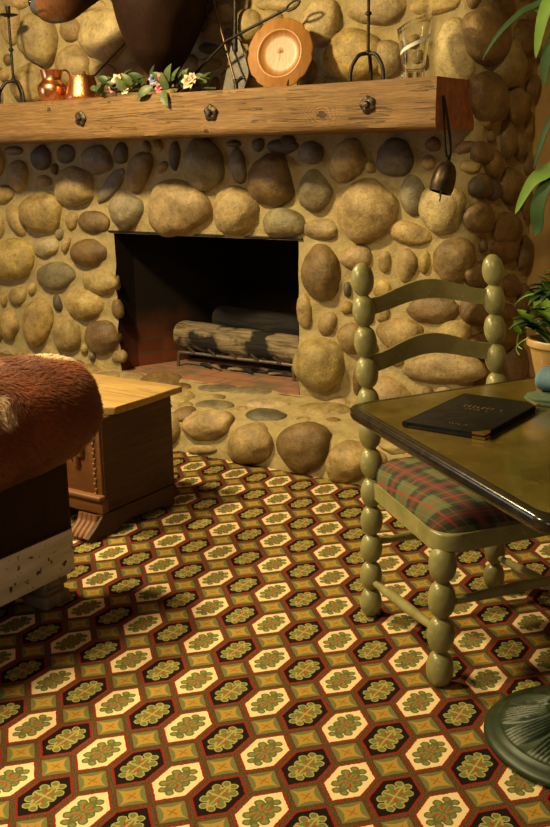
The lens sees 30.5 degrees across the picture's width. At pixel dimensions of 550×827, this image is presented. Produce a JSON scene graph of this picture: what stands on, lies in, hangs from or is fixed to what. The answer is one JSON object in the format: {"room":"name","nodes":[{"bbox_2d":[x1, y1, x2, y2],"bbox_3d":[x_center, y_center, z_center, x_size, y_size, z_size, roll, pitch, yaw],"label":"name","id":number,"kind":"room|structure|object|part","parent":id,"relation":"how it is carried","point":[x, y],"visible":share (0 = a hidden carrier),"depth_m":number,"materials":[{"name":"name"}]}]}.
{"room":"living room","nodes":[
{"label":"living room","id":0,"kind":"room"},
{"bbox_2d":[0,367,549,826],"bbox_3d":[-0.467,0.651,2.791,7.200,0.060,6.300,9,17,32],"label":"floor","id":1,"kind":"structure","parent":0,"point":[214,658],"depth_m":2.58,"materials":[{"name":"carpet"}]},
{"bbox_2d":[0,353,103,610],"bbox_3d":[-1.479,0.192,2.974,1.729,0.766,1.190,9,17,32],"label":"sofa","id":2,"kind":"object","parent":1,"relation":"on","point":[51,408],"visible":1,"depth_m":2.81,"materials":[{"name":"fabric"}]},
{"bbox_3d":[-0.881,0.448,2.583,0.008,0.009,0.988,9,17,32],"label":"nail trim","id":3,"kind":"part","parent":2,"relation":"part of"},
{"bbox_3d":[-0.934,0.319,2.609,0.145,0.290,1.000,9,17,32],"label":"arm panel","id":4,"kind":"part","parent":2,"relation":"part of","materials":[{"name":"brown leather"}]},
{"bbox_3d":[-0.889,0.515,2.613,0.030,0.136,1.010,9,17,32],"label":"rail","id":5,"kind":"part","parent":2,"relation":"part of","materials":[{"name":"white paint"}]},
{"bbox_3d":[-0.907,0.088,2.550,0.333,0.350,1.179,9,17,32],"label":"rolled arm","id":6,"kind":"part","parent":2,"relation":"part of"},
{"bbox_2d":[66,373,181,542],"bbox_3d":[-0.903,0.110,3.867,1.000,0.451,0.532,9,17,32],"label":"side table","id":7,"kind":"object","parent":1,"relation":"on","point":[126,472],"visible":0.66,"depth_m":3.57,"materials":[{"name":"brown wood"}]},
{"bbox_3d":[-0.989,0.257,3.748,0.960,0.069,0.050,9,17,32],"label":"moulding","id":8,"kind":"part","parent":7,"relation":"part of","materials":[{"name":"brown wood"}]},
{"bbox_3d":[-0.876,-0.107,3.859,1.000,0.028,0.420,9,17,32],"label":"lid","id":9,"kind":"part","parent":7,"relation":"part of","materials":[{"name":"brown wood"}]},
{"bbox_2d":[0,0,542,484],"bbox_3d":[-0.675,-1.351,4.902,3.792,2.790,1.160,9,17,32],"label":"fireplace","id":10,"kind":"object","parent":1,"relation":"on","point":[183,229],"depth_m":4.38,"materials":[{"name":"stone"}]},
{"bbox_2d":[28,0,207,75],"bbox_3d":[-0.623,-1.850,4.148,0.780,0.967,0.439,-4,15,-13],"label":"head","id":11,"kind":"object","parent":10,"relation":"attached to","point":[159,33],"visible":0.91,"depth_m":4.14},
{"bbox_2d":[200,363,211,367],"bbox_3d":[-0.354,-0.249,5.153,0.020,0.023,0.111,-9,17,-27],"label":"stick","id":12,"kind":"object","parent":10,"relation":"on","point":[202,364],"visible":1,"depth_m":5.14,"materials":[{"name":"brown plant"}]},
{"bbox_2d":[210,364,220,369],"bbox_3d":[-0.302,-0.240,5.114,0.020,0.023,0.111,-8,16,-25],"label":"stick","id":13,"kind":"object","parent":10,"relation":"on","point":[216,366],"visible":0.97,"depth_m":5.10,"materials":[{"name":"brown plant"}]},
{"bbox_2d":[218,364,243,367],"bbox_3d":[-0.223,-0.241,5.115,0.141,0.023,0.020,2,15,12],"label":"stick","id":14,"kind":"object","parent":10,"relation":"on","point":[225,365],"visible":0.78,"depth_m":5.11,"materials":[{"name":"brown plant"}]},
{"bbox_2d":[173,320,297,363],"bbox_3d":[-0.151,-0.354,5.055,0.833,0.160,0.147,9,18,33],"label":"log","id":15,"kind":"object","parent":10,"relation":"on","point":[202,336],"visible":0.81,"depth_m":5.02,"materials":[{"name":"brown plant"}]},
{"bbox_3d":[-0.118,-0.292,5.136,0.754,0.115,0.380,9,17,32],"label":"fire grate","id":16,"kind":"part","parent":10,"relation":"part of","materials":[{"name":"black metal"}]},
{"bbox_2d":[228,367,244,371],"bbox_3d":[-0.191,-0.224,5.047,0.104,0.023,0.020,9,17,32],"label":"stick","id":17,"kind":"object","parent":10,"relation":"on","point":[230,368],"visible":1,"depth_m":5.04,"materials":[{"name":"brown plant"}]},
{"bbox_2d":[0,76,473,143],"bbox_3d":[-0.844,-1.347,4.645,3.585,0.198,0.371,9,17,32],"label":"mantel beam","id":18,"kind":"structure","parent":10,"relation":"attached to","point":[401,104],"depth_m":3.99,"materials":[{"name":"wood"}]},
{"bbox_2d":[0,6,24,102],"bbox_3d":[-1.225,-1.684,4.746,0.133,0.432,0.139,9,17,32],"label":"candlestick","id":19,"kind":"object","parent":18,"relation":"on","point":[8,14],"visible":0.98,"depth_m":4.74,"materials":[{"name":"metal"}]},
{"bbox_3d":[-1.275,-1.523,4.778,0.079,0.107,0.015,-5,15,-16],"label":"leg","id":20,"kind":"part","parent":19,"relation":"part of","materials":[{"name":"metal"}]},
{"bbox_2d":[5,6,10,12],"bbox_3d":[-1.242,-1.873,4.699,0.024,0.042,0.024,9,17,32],"label":"candle cup","id":21,"kind":"object","parent":19,"relation":"on","point":[7,8],"depth_m":4.69,"materials":[{"name":"metal"}]},
{"bbox_3d":[-1.239,-1.727,4.737,0.012,0.329,0.012,9,17,32],"label":"stem","id":22,"kind":"part","parent":19,"relation":"part of","materials":[{"name":"metal"}]},
{"bbox_3d":[-1.227,-1.537,4.828,0.015,0.107,0.079,3,15,13],"label":"leg","id":23,"kind":"part","parent":19,"relation":"part of","materials":[{"name":"metal"}]},
{"bbox_3d":[-1.206,-1.521,4.763,0.079,0.108,0.027,9,17,32],"label":"leg","id":24,"kind":"part","parent":19,"relation":"part of","materials":[{"name":"metal"}]},
{"bbox_2d":[37,69,69,100],"bbox_3d":[-1.016,-1.504,4.623,0.144,0.144,0.138,-1,15,1],"label":"copper pitcher","id":25,"kind":"object","parent":18,"relation":"on","point":[51,87],"visible":0.81,"depth_m":4.58,"materials":[{"name":"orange metal"}]},
{"bbox_2d":[75,111,85,125],"bbox_3d":[-0.862,-1.303,4.459,0.065,0.066,0.031,9,17,32],"label":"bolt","id":26,"kind":"object","parent":18,"relation":"in","point":[80,116],"depth_m":4.45,"materials":[{"name":"grey metal"}]},
{"bbox_2d":[65,71,100,99],"bbox_3d":[-0.863,-1.478,4.542,0.162,0.129,0.171,9,17,32],"label":"copper tankard","id":27,"kind":"object","parent":18,"relation":"on","point":[78,87],"visible":0.9,"depth_m":4.48,"materials":[{"name":"orange metal"}]},
{"bbox_2d":[94,42,125,76],"bbox_3d":[-0.787,-1.580,4.607,0.405,0.286,0.009,7,17,29],"label":"skewer","id":28,"kind":"object","parent":18,"relation":"on","point":[124,43],"visible":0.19,"depth_m":4.57,"materials":[{"name":"black metal"}]},
{"bbox_2d":[90,64,216,106],"bbox_3d":[-0.528,-1.376,4.261,0.666,0.173,0.150,9,17,32],"label":"flower garland","id":29,"kind":"object","parent":18,"relation":"on","point":[164,81],"visible":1,"depth_m":4.21,"materials":[{"name":"green plant"}]},
{"bbox_3d":[-0.672,-1.419,4.312,0.071,0.059,0.031,9,17,32],"label":"flower","id":30,"kind":"part","parent":29,"relation":"part of","materials":[{"name":"beige plant"}]},
{"bbox_3d":[-0.507,-1.393,4.212,0.053,0.044,0.024,9,17,32],"label":"flower","id":31,"kind":"part","parent":29,"relation":"part of","materials":[{"name":"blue plant"}]},
{"bbox_3d":[-0.484,-1.353,4.210,0.043,0.036,0.019,9,17,32],"label":"flower","id":32,"kind":"part","parent":29,"relation":"part of","materials":[{"name":"pink plant"}]},
{"bbox_3d":[-0.353,-1.352,4.115,0.067,0.056,0.030,9,17,32],"label":"flower","id":33,"kind":"part","parent":29,"relation":"part of","materials":[{"name":"beige plant"}]},
{"bbox_3d":[-0.336,-1.362,4.103,0.053,0.044,0.024,9,17,32],"label":"flower","id":34,"kind":"part","parent":29,"relation":"part of","materials":[{"name":"beige plant"}]},
{"bbox_2d":[204,104,216,120],"bbox_3d":[-0.265,-1.216,4.076,0.066,0.065,0.031,9,17,32],"label":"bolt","id":35,"kind":"object","parent":18,"relation":"in","point":[210,110],"depth_m":4.07,"materials":[{"name":"grey metal"}]},
{"bbox_2d":[212,0,244,88],"bbox_3d":[-0.202,-1.550,4.199,0.024,0.408,0.225,-13,19,-38],"label":"fire poker","id":36,"kind":"object","parent":18,"relation":"on","point":[235,81],"visible":0.9,"depth_m":4.21,"materials":[{"name":"brown metal"}]},
{"bbox_2d":[223,0,248,89],"bbox_3d":[-0.173,-1.663,4.215,0.137,0.617,0.028,9,17,32],"label":"shovel","id":37,"kind":"object","parent":18,"relation":"on","point":[237,57],"visible":0.78,"depth_m":4.25,"materials":[{"name":"metal"}]},
{"bbox_3d":[-0.167,-1.742,4.187,0.035,0.451,0.025,9,17,32],"label":"handle","id":38,"kind":"part","parent":37,"relation":"part of","materials":[{"name":"metal"}]},
{"bbox_3d":[-0.166,-1.468,4.272,0.137,0.212,0.015,9,17,32],"label":"blade","id":39,"kind":"part","parent":37,"relation":"part of","materials":[{"name":"metal"}]},
{"bbox_2d":[175,0,300,92],"bbox_3d":[-0.182,-1.502,4.171,0.688,0.335,0.046,10,18,36],"label":"rod","id":40,"kind":"object","parent":18,"relation":"on","point":[293,1],"visible":0.96,"depth_m":4.09,"materials":[{"name":"metal"}]},
{"bbox_2d":[248,17,312,86],"bbox_3d":[0.023,-1.427,4.006,0.275,0.274,0.096,9,17,32],"label":"wooden plate","id":41,"kind":"object","parent":18,"relation":"on","point":[280,52],"visible":0.9,"depth_m":4.00,"materials":[{"name":"brown wood"}]},
{"bbox_2d":[348,0,384,80],"bbox_3d":[0.361,-1.475,3.749,0.133,0.462,0.139,9,17,32],"label":"candlestick","id":42,"kind":"object","parent":18,"relation":"on","point":[368,52],"visible":0.98,"depth_m":3.77,"materials":[{"name":"metal"}]},
{"bbox_3d":[0.311,-1.300,3.784,0.079,0.107,0.015,-5,15,-16],"label":"leg","id":43,"kind":"part","parent":42,"relation":"part of","materials":[{"name":"metal"}]},
{"bbox_3d":[0.346,-1.519,3.739,0.012,0.359,0.012,9,17,32],"label":"stem","id":44,"kind":"part","parent":42,"relation":"part of","materials":[{"name":"metal"}]},
{"bbox_3d":[0.360,-1.314,3.834,0.015,0.107,0.079,3,15,13],"label":"leg","id":45,"kind":"part","parent":42,"relation":"part of","materials":[{"name":"metal"}]},
{"bbox_3d":[0.380,-1.298,3.769,0.079,0.108,0.027,9,17,32],"label":"leg","id":46,"kind":"part","parent":42,"relation":"part of","materials":[{"name":"metal"}]},
{"bbox_2d":[359,95,374,113],"bbox_3d":[0.334,-1.130,3.692,0.065,0.066,0.031,9,17,32],"label":"bolt","id":47,"kind":"object","parent":18,"relation":"in","point":[366,102],"depth_m":3.69,"materials":[{"name":"grey metal"}]},
{"bbox_2d":[397,10,433,77],"bbox_3d":[0.506,-1.334,3.658,0.132,0.233,0.132,9,17,32],"label":"drinking glass","id":48,"kind":"object","parent":18,"relation":"on","point":[413,36],"visible":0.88,"depth_m":3.62,"materials":[{"name":"clear glass"}]},
{"bbox_2d":[429,95,455,201],"bbox_3d":[0.602,-0.946,3.611,0.088,0.369,0.110,9,17,32],"label":"bell","id":49,"kind":"object","parent":18,"relation":"hanging from","point":[443,180],"visible":1,"depth_m":3.60,"materials":[{"name":"brown metal"}]},
{"bbox_2d":[242,368,252,373],"bbox_3d":[-0.138,-0.215,5.011,0.020,0.023,0.097,-9,16,-27],"label":"stick","id":50,"kind":"object","parent":10,"relation":"on","point":[248,370],"visible":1,"depth_m":5.00,"materials":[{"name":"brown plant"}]},
{"bbox_2d":[212,305,297,334],"bbox_3d":[-0.006,-0.453,5.113,0.719,0.138,0.134,9,18,34],"label":"log","id":51,"kind":"object","parent":10,"relation":"in","point":[230,316],"visible":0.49,"depth_m":5.11,"materials":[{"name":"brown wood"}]},
{"bbox_2d":[250,368,276,371],"bbox_3d":[-0.060,-0.217,5.012,0.144,0.023,0.020,2,15,10],"label":"stick","id":52,"kind":"object","parent":10,"relation":"on","point":[256,369],"visible":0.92,"depth_m":5.01,"materials":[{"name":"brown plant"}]},
{"bbox_2d":[268,371,291,375],"bbox_3d":[0.039,-0.197,4.928,0.148,0.023,0.020,3,15,16],"label":"stick","id":53,"kind":"object","parent":10,"relation":"on","point":[278,372],"visible":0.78,"depth_m":4.92,"materials":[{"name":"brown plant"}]},
{"bbox_2d":[350,377,549,788],"bbox_3d":[0.647,0.378,2.179,0.906,0.740,0.791,-8,16,-26],"label":"pedestal table","id":54,"kind":"object","parent":1,"relation":"on","point":[509,470],"visible":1,"depth_m":2.05,"materials":[{"name":"wood"}]},
{"bbox_2d":[402,393,539,439],"bbox_3d":[0.418,0.002,2.138,0.183,0.014,0.286,9,18,34],"label":"folder","id":55,"kind":"object","parent":54,"relation":"on","point":[480,417],"visible":1,"depth_m":2.10,"materials":[{"name":"black leather"}]},
{"bbox_2d":[509,273,549,375],"bbox_3d":[0.685,-0.201,2.371,0.268,0.280,0.268,-12,18,-35],"label":"potted plant","id":56,"kind":"object","parent":54,"relation":"on","point":[539,343],"visible":1,"depth_m":2.38,"materials":[{"name":"green plant"}]},
{"bbox_3d":[0.608,-0.157,2.401,0.080,0.045,0.011,10,18,36],"label":"trailing stem","id":57,"kind":"part","parent":56,"relation":"part of","materials":[{"name":"green plant"}]},
{"bbox_3d":[0.616,-0.179,2.419,0.013,0.059,0.095,-13,19,-39],"label":"trailing stem","id":58,"kind":"part","parent":56,"relation":"part of","materials":[{"name":"green plant"}]},
{"bbox_3d":[0.622,-0.190,2.397,0.084,0.059,0.022,9,17,32],"label":"stem","id":59,"kind":"part","parent":56,"relation":"part of","materials":[{"name":"green plant"}]},
{"bbox_3d":[0.681,-0.122,2.393,0.172,0.116,0.172,9,17,32],"label":"pot","id":60,"kind":"part","parent":56,"relation":"part of","materials":[{"name":"orange ceramic"}]},
{"bbox_2d":[524,390,549,406],"bbox_3d":[0.683,-0.029,2.239,0.258,0.014,0.137,9,17,32],"label":"saucer","id":61,"kind":"object","parent":54,"relation":"on","point":[542,397],"visible":0.82,"depth_m":2.25,"materials":[{"name":"green ceramic"}]},
{"bbox_2d":[535,365,549,390],"bbox_3d":[0.670,-0.071,2.261,0.170,0.056,0.077,11,19,38],"label":"cup","id":62,"kind":"object","parent":61,"relation":"on","point":[542,378],"visible":1,"depth_m":2.27,"materials":[{"name":"blue ceramic"}]},
{"bbox_2d":[351,254,549,687],"bbox_3d":[0.515,0.112,2.693,0.494,0.997,0.581,-6,16,-19],"label":"chair","id":63,"kind":"object","parent":1,"relation":"on","point":[448,518],"visible":0.86,"depth_m":2.71,"materials":[{"name":"green paint"}]},
{"bbox_3d":[0.255,0.087,2.807,0.063,0.997,0.136,-6,15,-18],"label":"post","id":64,"kind":"part","parent":63,"relation":"part of","materials":[{"name":"green paint"}]},
{"bbox_3d":[0.407,0.495,2.470,0.069,0.374,0.068,9,17,32],"label":"leg","id":65,"kind":"part","parent":63,"relation":"part of","materials":[{"name":"green paint"}]},
{"bbox_2d":[376,456,518,532],"bbox_3d":[0.528,0.175,2.653,0.467,0.088,0.435,-7,16,-22],"label":"seat cushion","id":66,"kind":"object","parent":63,"relation":"on","point":[430,500],"depth_m":2.48,"materials":[{"name":"fabric"}]},
{"bbox_3d":[0.529,0.237,2.667,0.481,0.046,0.441,-7,16,-22],"label":"seat frame","id":67,"kind":"part","parent":63,"relation":"part of","materials":[{"name":"green paint"}]},
{"bbox_3d":[0.642,0.039,2.966,0.063,0.997,0.136,-6,15,-18],"label":"post","id":68,"kind":"part","parent":63,"relation":"part of","materials":[{"name":"green paint"}]},
{"bbox_2d":[524,17,549,377],"bbox_3d":[2.483,-1.025,3.548,3.300,2.700,0.100,9,17,32],"label":"wall","id":69,"kind":"structure","parent":0,"point":[540,264],"depth_m":4.42,"materials":[{"name":"paint"}]},
{"bbox_3d":[-0.513,-2.018,2.091,7.200,0.060,6.300,9,17,32],"label":"ceiling","id":70,"kind":"structure","parent":0,"visible":0},
{"bbox_2d":[483,0,549,235],"bbox_3d":[0.942,-1.289,2.600,0.630,1.653,0.522,-4,15,-10],"label":"hanging plant","id":71,"kind":"object","parent":70,"relation":"hanging from","point":[541,175],"visible":1,"depth_m":2.86,"materials":[{"name":"green plant"}]}
]}

